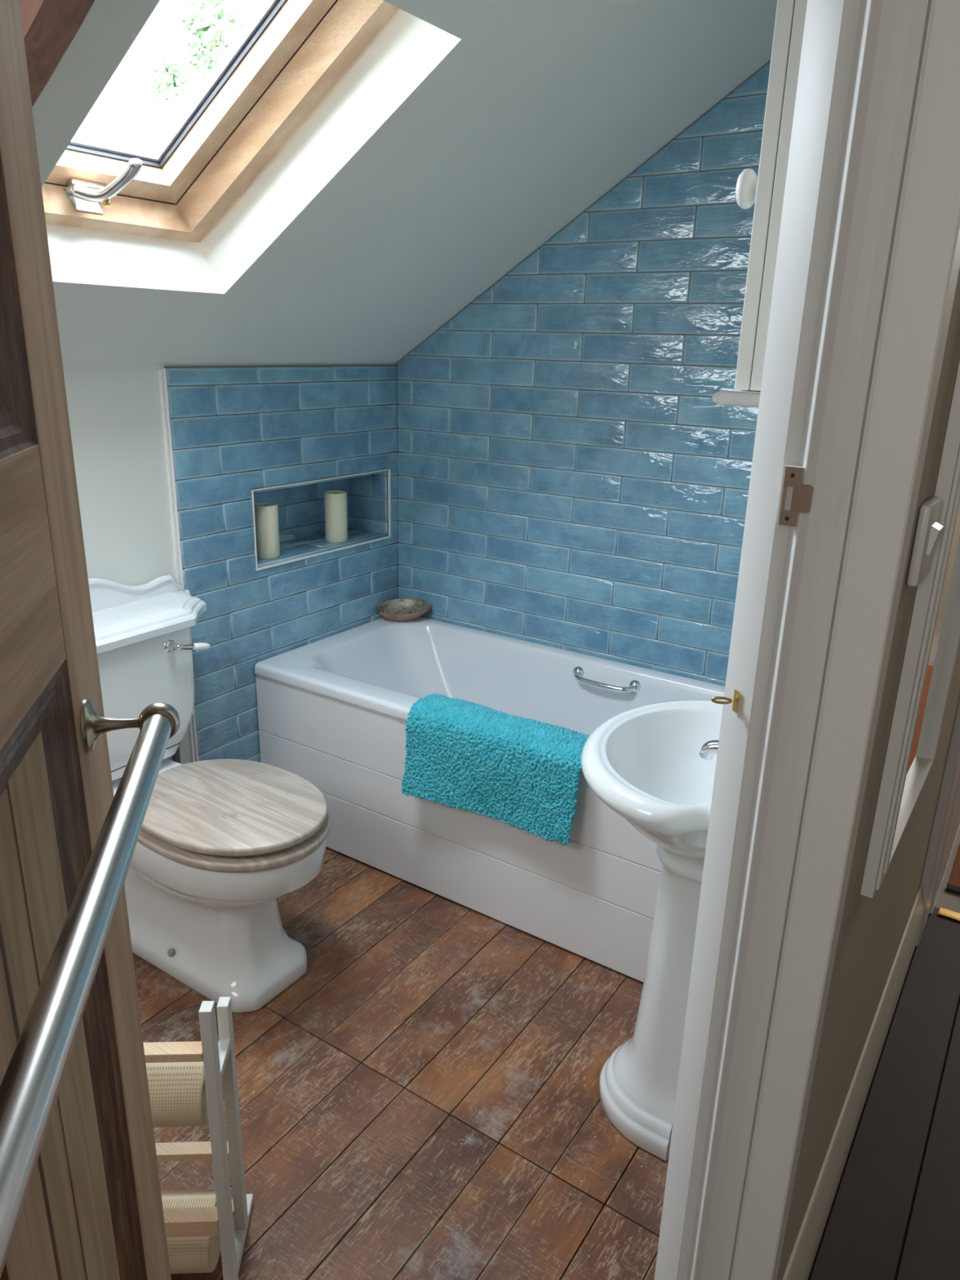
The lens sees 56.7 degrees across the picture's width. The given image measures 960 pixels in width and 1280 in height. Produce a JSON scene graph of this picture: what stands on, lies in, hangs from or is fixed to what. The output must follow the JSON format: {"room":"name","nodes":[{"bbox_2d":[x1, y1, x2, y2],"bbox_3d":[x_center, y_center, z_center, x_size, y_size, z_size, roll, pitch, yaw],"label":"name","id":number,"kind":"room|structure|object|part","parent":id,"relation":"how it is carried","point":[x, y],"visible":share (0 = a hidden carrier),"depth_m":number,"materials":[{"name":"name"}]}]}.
{"room":"bathroom","nodes":[
{"label":"bathroom","id":0,"kind":"room"},
{"bbox_2d":[62,363,398,764],"bbox_3d":[-1.128,0.022,2.166,0.332,1.400,2.560,13,22,31],"label":"wall","id":1,"kind":"structure","parent":0,"point":[172,463],"depth_m":2.48,"materials":[{"name":"blue tile"}]},
{"bbox_2d":[171,745,181,764],"bbox_3d":[-0.826,0.459,2.457,0.022,0.399,0.022,13,22,31],"label":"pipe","id":2,"kind":"object","parent":1,"relation":"attached to","point":[176,757],"visible":0.02,"depth_m":2.40,"materials":[{"name":"grey metal"}]},
{"bbox_3d":[-0.791,-0.018,2.381,0.011,1.357,0.016,13,22,31],"label":"tile edge trim","id":3,"kind":"part","parent":1,"relation":"part of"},
{"bbox_2d":[253,502,279,559],"bbox_3d":[-0.631,-0.323,2.631,0.071,0.156,0.071,13,22,31],"label":"candle","id":4,"kind":"object","parent":1,"relation":"in","point":[266,513],"visible":0.91,"depth_m":2.61,"materials":[{"name":"beige wax"}]},
{"bbox_3d":[-0.475,-0.384,2.752,0.018,0.231,0.606,13,22,31],"label":"niche trim","id":5,"kind":"part","parent":1,"relation":"part of","materials":[{"name":"tile"}]},
{"bbox_2d":[324,490,347,542],"bbox_3d":[-0.464,-0.399,2.869,0.071,0.156,0.071,13,22,31],"label":"candle","id":6,"kind":"object","parent":1,"relation":"in","point":[335,501],"visible":1,"depth_m":2.84,"materials":[{"name":"beige wax"}]},
{"bbox_2d":[31,0,777,365],"bbox_3d":[-0.405,-0.926,1.358,1.926,1.285,2.560,13,22,31],"label":"ceiling","id":7,"kind":"structure","parent":0,"point":[465,135],"depth_m":1.88,"materials":[{"name":"white paint"}]},
{"bbox_2d":[19,0,94,107],"bbox_3d":[-0.523,-0.761,1.042,1.562,1.027,0.100,13,22,31],"label":"beam","id":8,"kind":"structure","parent":7,"relation":"attached to","point":[50,27],"depth_m":1.06,"materials":[{"name":"brown wood"}]},
{"bbox_2d":[41,0,399,243],"bbox_3d":[-0.511,-0.976,1.509,0.679,0.489,0.499,13,22,31],"label":"window","id":9,"kind":"structure","parent":7,"relation":"attached to","point":[287,55],"depth_m":1.66,"materials":[{"name":"brown wood"}]},
{"bbox_3d":[-0.747,-0.826,1.674,0.005,0.035,0.079,13,22,31],"label":"striker plate","id":10,"kind":"part","parent":9,"relation":"part of","materials":[{"name":"silver metal"}]},
{"bbox_3d":[-0.734,-0.844,1.665,0.028,0.024,0.080,13,22,31],"label":"handle","id":11,"kind":"part","parent":9,"relation":"part of","materials":[{"name":"metal"}]},
{"bbox_3d":[-0.678,-0.837,1.623,0.153,0.068,0.051,6,19,12],"label":"lever","id":12,"kind":"part","parent":9,"relation":"part of","materials":[{"name":"metal"}]},
{"bbox_3d":[-0.515,-0.975,1.496,0.547,0.361,0.378,13,22,31],"label":"sash","id":13,"kind":"part","parent":9,"relation":"part of","materials":[{"name":"brown wood"}]},
{"bbox_3d":[-0.520,-0.996,1.509,0.655,0.451,0.499,13,22,31],"label":"frame","id":14,"kind":"part","parent":9,"relation":"part of","materials":[{"name":"beige wood"}]},
{"bbox_2d":[132,824,959,1279],"bbox_3d":[0.626,0.793,2.288,3.179,0.066,7.200,13,22,31],"label":"floor","id":15,"kind":"structure","parent":0,"point":[423,1102],"depth_m":1.75,"materials":[{"name":"brown wood"}]},
{"bbox_2d":[142,996,253,1279],"bbox_3d":[-0.506,0.750,1.356,0.259,0.561,0.222,0,19,-3],"label":"stand","id":16,"kind":"object","parent":15,"relation":"on","point":[219,1059],"visible":0.51,"depth_m":1.34,"materials":[{"name":"white paint"}]},
{"bbox_2d":[145,1060,208,1127],"bbox_3d":[-0.506,0.660,1.320,0.209,0.112,0.112,0,19,-3],"label":"paper roll","id":17,"kind":"object","parent":16,"relation":"on","point":[177,1090],"visible":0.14,"depth_m":1.27,"materials":[{"name":"beige paper"}]},
{"bbox_2d":[160,1189,220,1274],"bbox_3d":[-0.519,0.945,1.420,0.197,0.112,0.112,0,19,-3],"label":"paper roll","id":18,"kind":"object","parent":16,"relation":"on","point":[194,1254],"visible":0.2,"depth_m":1.38,"materials":[{"name":"beige paper"}]},
{"bbox_3d":[-0.382,0.760,1.307,0.017,0.544,0.022,0,19,-3],"label":"post","id":19,"kind":"part","parent":16,"relation":"part of","materials":[{"name":"white paint"}]},
{"bbox_3d":[-0.396,0.767,1.427,0.017,0.456,0.022,0,19,-3],"label":"post","id":20,"kind":"part","parent":16,"relation":"part of","materials":[{"name":"white paint"}]},
{"bbox_2d":[88,574,330,1013],"bbox_3d":[-0.666,0.344,2.055,0.748,0.881,0.580,13,22,31],"label":"toilet","id":21,"kind":"object","parent":15,"relation":"on","point":[219,843],"visible":0.8,"depth_m":2.02,"materials":[{"name":"white ceramic"}]},
{"bbox_3d":[-0.862,-0.030,2.074,0.201,0.041,0.535,13,22,31],"label":"cistern lid","id":22,"kind":"part","parent":21,"relation":"part of","materials":[{"name":"white ceramic"}]},
{"bbox_3d":[-0.731,0.016,2.116,0.026,0.031,0.031,13,22,31],"label":"flush lever","id":23,"kind":"part","parent":21,"relation":"part of","materials":[{"name":"silver metal"}]},
{"bbox_3d":[-0.708,0.018,2.132,0.016,0.023,0.053,16,24,38],"label":"lever arm","id":24,"kind":"part","parent":21,"relation":"part of","materials":[{"name":"silver metal"}]},
{"bbox_3d":[-0.679,0.015,2.168,0.021,0.024,0.048,13,22,31],"label":"lever handle","id":25,"kind":"part","parent":21,"relation":"part of","materials":[{"name":"ceramic"}]},
{"bbox_3d":[-0.559,0.396,1.996,0.489,0.020,0.372,13,22,31],"label":"seat","id":26,"kind":"part","parent":21,"relation":"part of","materials":[{"name":"brown wood"}]},
{"bbox_3d":[-0.558,0.365,1.986,0.476,0.022,0.362,13,22,31],"label":"lid","id":27,"kind":"part","parent":21,"relation":"part of","materials":[{"name":"brown wood"}]},
{"bbox_2d":[254,616,724,982],"bbox_3d":[0.194,0.391,2.528,1.630,0.524,0.676,13,22,31],"label":"bathtub","id":28,"kind":"object","parent":15,"relation":"on","point":[333,710],"visible":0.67,"depth_m":2.48,"materials":[{"name":"ceramic"}]},
{"bbox_2d":[378,598,430,621],"bbox_3d":[-0.257,-0.100,3.034,0.177,0.062,0.100,1,18,0],"label":"shell","id":29,"kind":"object","parent":28,"relation":"on","point":[397,609],"visible":1,"depth_m":3.05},
{"bbox_2d":[254,616,724,774],"bbox_3d":[0.196,0.327,2.507,1.630,0.390,0.676,13,22,31],"label":"tub","id":30,"kind":"object","parent":28,"relation":"in","point":[340,703],"depth_m":2.69,"materials":[{"name":"ceramic"}]},
{"bbox_2d":[401,693,589,844],"bbox_3d":[0.058,0.309,2.229,0.506,0.252,0.197,13,22,31],"label":"bath mat","id":31,"kind":"object","parent":28,"relation":"on","point":[521,772],"visible":0.96,"depth_m":2.16,"materials":[{"name":"teal fabric"}]},
{"bbox_2d":[580,699,723,1161],"bbox_3d":[0.365,0.553,1.657,0.377,0.786,0.513,13,22,31],"label":"basin","id":32,"kind":"object","parent":15,"relation":"on","point":[644,762],"visible":0.57,"depth_m":1.62,"materials":[{"name":"white ceramic"}]},
{"bbox_3d":[0.373,0.260,1.560,0.377,0.169,0.513,13,22,31],"label":"bowl","id":33,"kind":"part","parent":32,"relation":"part of","materials":[{"name":"white ceramic"}]},
{"bbox_2d":[698,739,719,759],"bbox_3d":[0.414,0.180,1.398,0.138,0.094,0.067,8,20,19],"label":"tap","id":34,"kind":"object","parent":32,"relation":"on","point":[707,752],"visible":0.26,"depth_m":1.43,"materials":[{"name":"silver metal"}]},
{"bbox_2d":[937,906,959,922],"bbox_3d":[1.565,0.810,2.210,0.775,0.010,0.032,13,22,31],"label":"threshold strip","id":35,"kind":"object","parent":15,"relation":"on","point":[955,916],"visible":1,"depth_m":2.39,"materials":[{"name":"gold metal"}]},
{"bbox_2d":[945,846,959,895],"bbox_3d":[2.235,0.530,3.073,0.872,0.013,2.035,13,22,31],"label":"rug","id":36,"kind":"object","parent":15,"relation":"on","point":[953,886],"visible":1,"depth_m":2.54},
{"bbox_2d":[395,60,770,685],"bbox_3d":[0.366,-0.779,2.548,2.101,2.750,0.131,13,22,31],"label":"wall","id":37,"kind":"structure","parent":0,"point":[571,477],"depth_m":2.54,"materials":[{"name":"blue tile"}]},
{"bbox_2d":[777,266,959,1279],"bbox_3d":[0.799,-0.212,1.435,0.002,2.400,1.457,13,22,31],"label":"wall","id":38,"kind":"structure","parent":0,"point":[872,930],"depth_m":1.26,"materials":[{"name":"paint"}]},
{"bbox_2d":[782,884,924,1279],"bbox_3d":[0.744,0.860,1.730,0.016,0.178,1.327,13,22,31],"label":"baseboard","id":39,"kind":"structure","parent":38,"relation":"attached to","point":[805,1249],"depth_m":1.61,"materials":[{"name":"paint"}]},
{"bbox_2d":[860,360,959,897],"bbox_3d":[0.642,-0.128,1.194,0.020,0.815,0.515,13,22,31],"label":"window","id":40,"kind":"structure","parent":38,"relation":"attached to","point":[934,633],"depth_m":1.09,"materials":[{"name":"white paint"}]},
{"bbox_3d":[0.636,-0.105,1.206,0.005,0.732,0.383,13,22,31],"label":"glass","id":41,"kind":"part","parent":40,"relation":"part of","materials":[{"name":"clear glass"}]},
{"bbox_2d":[906,496,943,586],"bbox_3d":[0.465,-0.102,0.922,0.020,0.085,0.074,13,22,31],"label":"light switch","id":42,"kind":"object","parent":38,"relation":"attached to","point":[928,531],"visible":1,"depth_m":0.90,"materials":[{"name":"white plastic"}]},
{"bbox_2d":[915,701,959,946],"bbox_3d":[1.205,-0.227,2.046,0.029,2.059,0.250,13,22,31],"label":"trim","id":43,"kind":"structure","parent":38,"relation":"attached to","point":[950,788],"depth_m":2.19,"materials":[{"name":"paint"}]},
{"bbox_2d":[936,791,959,897],"bbox_3d":[2.547,-0.695,3.012,1.068,2.402,3.170,13,22,31],"label":"wall","id":44,"kind":"structure","parent":0,"point":[956,822],"depth_m":2.53,"materials":[{"name":"paint"}]},
{"bbox_3d":[0.401,-0.072,0.986,0.135,2.400,2.680,13,22,31],"label":"wall","id":45,"kind":"structure","parent":0,"visible":0},
{"bbox_2d":[0,0,171,1279],"bbox_3d":[-0.322,0.265,0.556,0.036,1.982,0.765,-2,19,-11],"label":"door","id":46,"kind":"structure","parent":45,"relation":"in","point":[92,1209],"depth_m":0.73,"materials":[{"name":"brown wood"}]},
{"bbox_3d":[-0.290,0.607,0.510,0.016,0.960,0.238,-2,19,-11],"label":"moulding","id":47,"kind":"part","parent":46,"relation":"part of","materials":[{"name":"brown wood"}]},
{"bbox_3d":[-0.328,-0.373,0.506,0.016,0.540,0.238,-2,19,-11],"label":"moulding","id":48,"kind":"part","parent":46,"relation":"part of","materials":[{"name":"brown wood"}]},
{"bbox_3d":[-0.315,0.018,0.473,0.036,0.180,0.551,-2,19,-11],"label":"rail","id":49,"kind":"part","parent":46,"relation":"part of","materials":[{"name":"brown wood"}]},
{"bbox_3d":[-0.363,0.509,0.798,0.013,0.960,0.238,-2,19,-11],"label":"panel","id":50,"kind":"part","parent":46,"relation":"part of","materials":[{"name":"brown wood"}]},
{"bbox_3d":[-0.350,0.509,0.801,0.016,0.960,0.238,-2,19,-11],"label":"moulding","id":51,"kind":"part","parent":46,"relation":"part of","materials":[{"name":"brown wood"}]},
{"bbox_2d":[0,698,180,1278],"bbox_3d":[-0.261,0.174,0.538,0.083,0.051,0.655,-2,19,-11],"label":"towel rail","id":52,"kind":"object","parent":46,"relation":"attached to","point":[31,1083],"visible":1,"depth_m":0.49,"materials":[{"name":"silver metal"}]},
{"bbox_2d":[711,688,739,712],"bbox_3d":[0.258,0.063,0.937,0.028,0.024,0.007,6,19,13],"label":"hook eye","id":53,"kind":"object","parent":45,"relation":"attached to","point":[736,693],"visible":1,"depth_m":0.94,"materials":[{"name":"gold metal"}]},
{"bbox_3d":[0.269,0.064,0.935,0.001,0.024,0.007,-5,20,-20],"label":"plate","id":54,"kind":"part","parent":53,"relation":"part of","materials":[{"name":"gold metal"}]},
{"bbox_2d":[711,0,807,407],"bbox_3d":[0.579,-0.826,1.296,0.185,0.918,0.666,13,22,31],"label":"upper cabinet","id":55,"kind":"object","parent":45,"relation":"attached to","point":[766,189],"visible":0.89,"depth_m":1.14,"materials":[{"name":"paint"}]},
{"bbox_3d":[0.574,-0.398,1.435,0.172,0.018,0.666,13,22,31],"label":"moulding","id":56,"kind":"part","parent":55,"relation":"part of","materials":[{"name":"white paint"}]},
{"bbox_3d":[0.359,-0.596,1.175,0.035,0.049,0.049,13,22,31],"label":"knob","id":57,"kind":"part","parent":55,"relation":"part of","materials":[{"name":"white ceramic"}]},
{"bbox_3d":[0.539,-0.844,1.316,0.020,0.898,0.618,13,22,31],"label":"door","id":58,"kind":"part","parent":55,"relation":"part of","materials":[{"name":"paint"}]},
{"bbox_2d":[777,464,813,526],"bbox_3d":[0.299,-0.135,0.833,0.029,0.054,0.030,13,22,31],"label":"strike plate","id":59,"kind":"object","parent":45,"relation":"attached to","point":[795,498],"visible":1,"depth_m":0.82,"materials":[{"name":"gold metal"}]},
{"bbox_3d":[0.289,-0.133,0.826,0.016,0.054,0.002,15,23,35],"label":"plate","id":60,"kind":"part","parent":59,"relation":"part of","materials":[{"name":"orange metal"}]},
{"bbox_2d":[653,0,959,1279],"bbox_3d":[0.316,0.125,0.925,0.156,2.059,0.057,13,22,31],"label":"trim","id":61,"kind":"structure","parent":45,"relation":"attached to","point":[868,264],"depth_m":0.85,"materials":[{"name":"white paint"}]},
{"label":"outside","id":62,"kind":"structure","parent":0,"visible":0},
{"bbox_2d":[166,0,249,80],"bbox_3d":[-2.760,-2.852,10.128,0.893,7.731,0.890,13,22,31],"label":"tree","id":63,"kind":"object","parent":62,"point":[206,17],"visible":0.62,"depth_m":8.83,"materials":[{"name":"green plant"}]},
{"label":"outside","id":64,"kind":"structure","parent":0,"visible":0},
{"bbox_2d":[147,58,192,124],"bbox_3d":[-3.616,-3.008,11.112,0.612,7.361,0.531,13,22,31],"label":"tree","id":65,"kind":"object","parent":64,"point":[171,89],"visible":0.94,"depth_m":9.91,"materials":[{"name":"green plant"}]}
]}

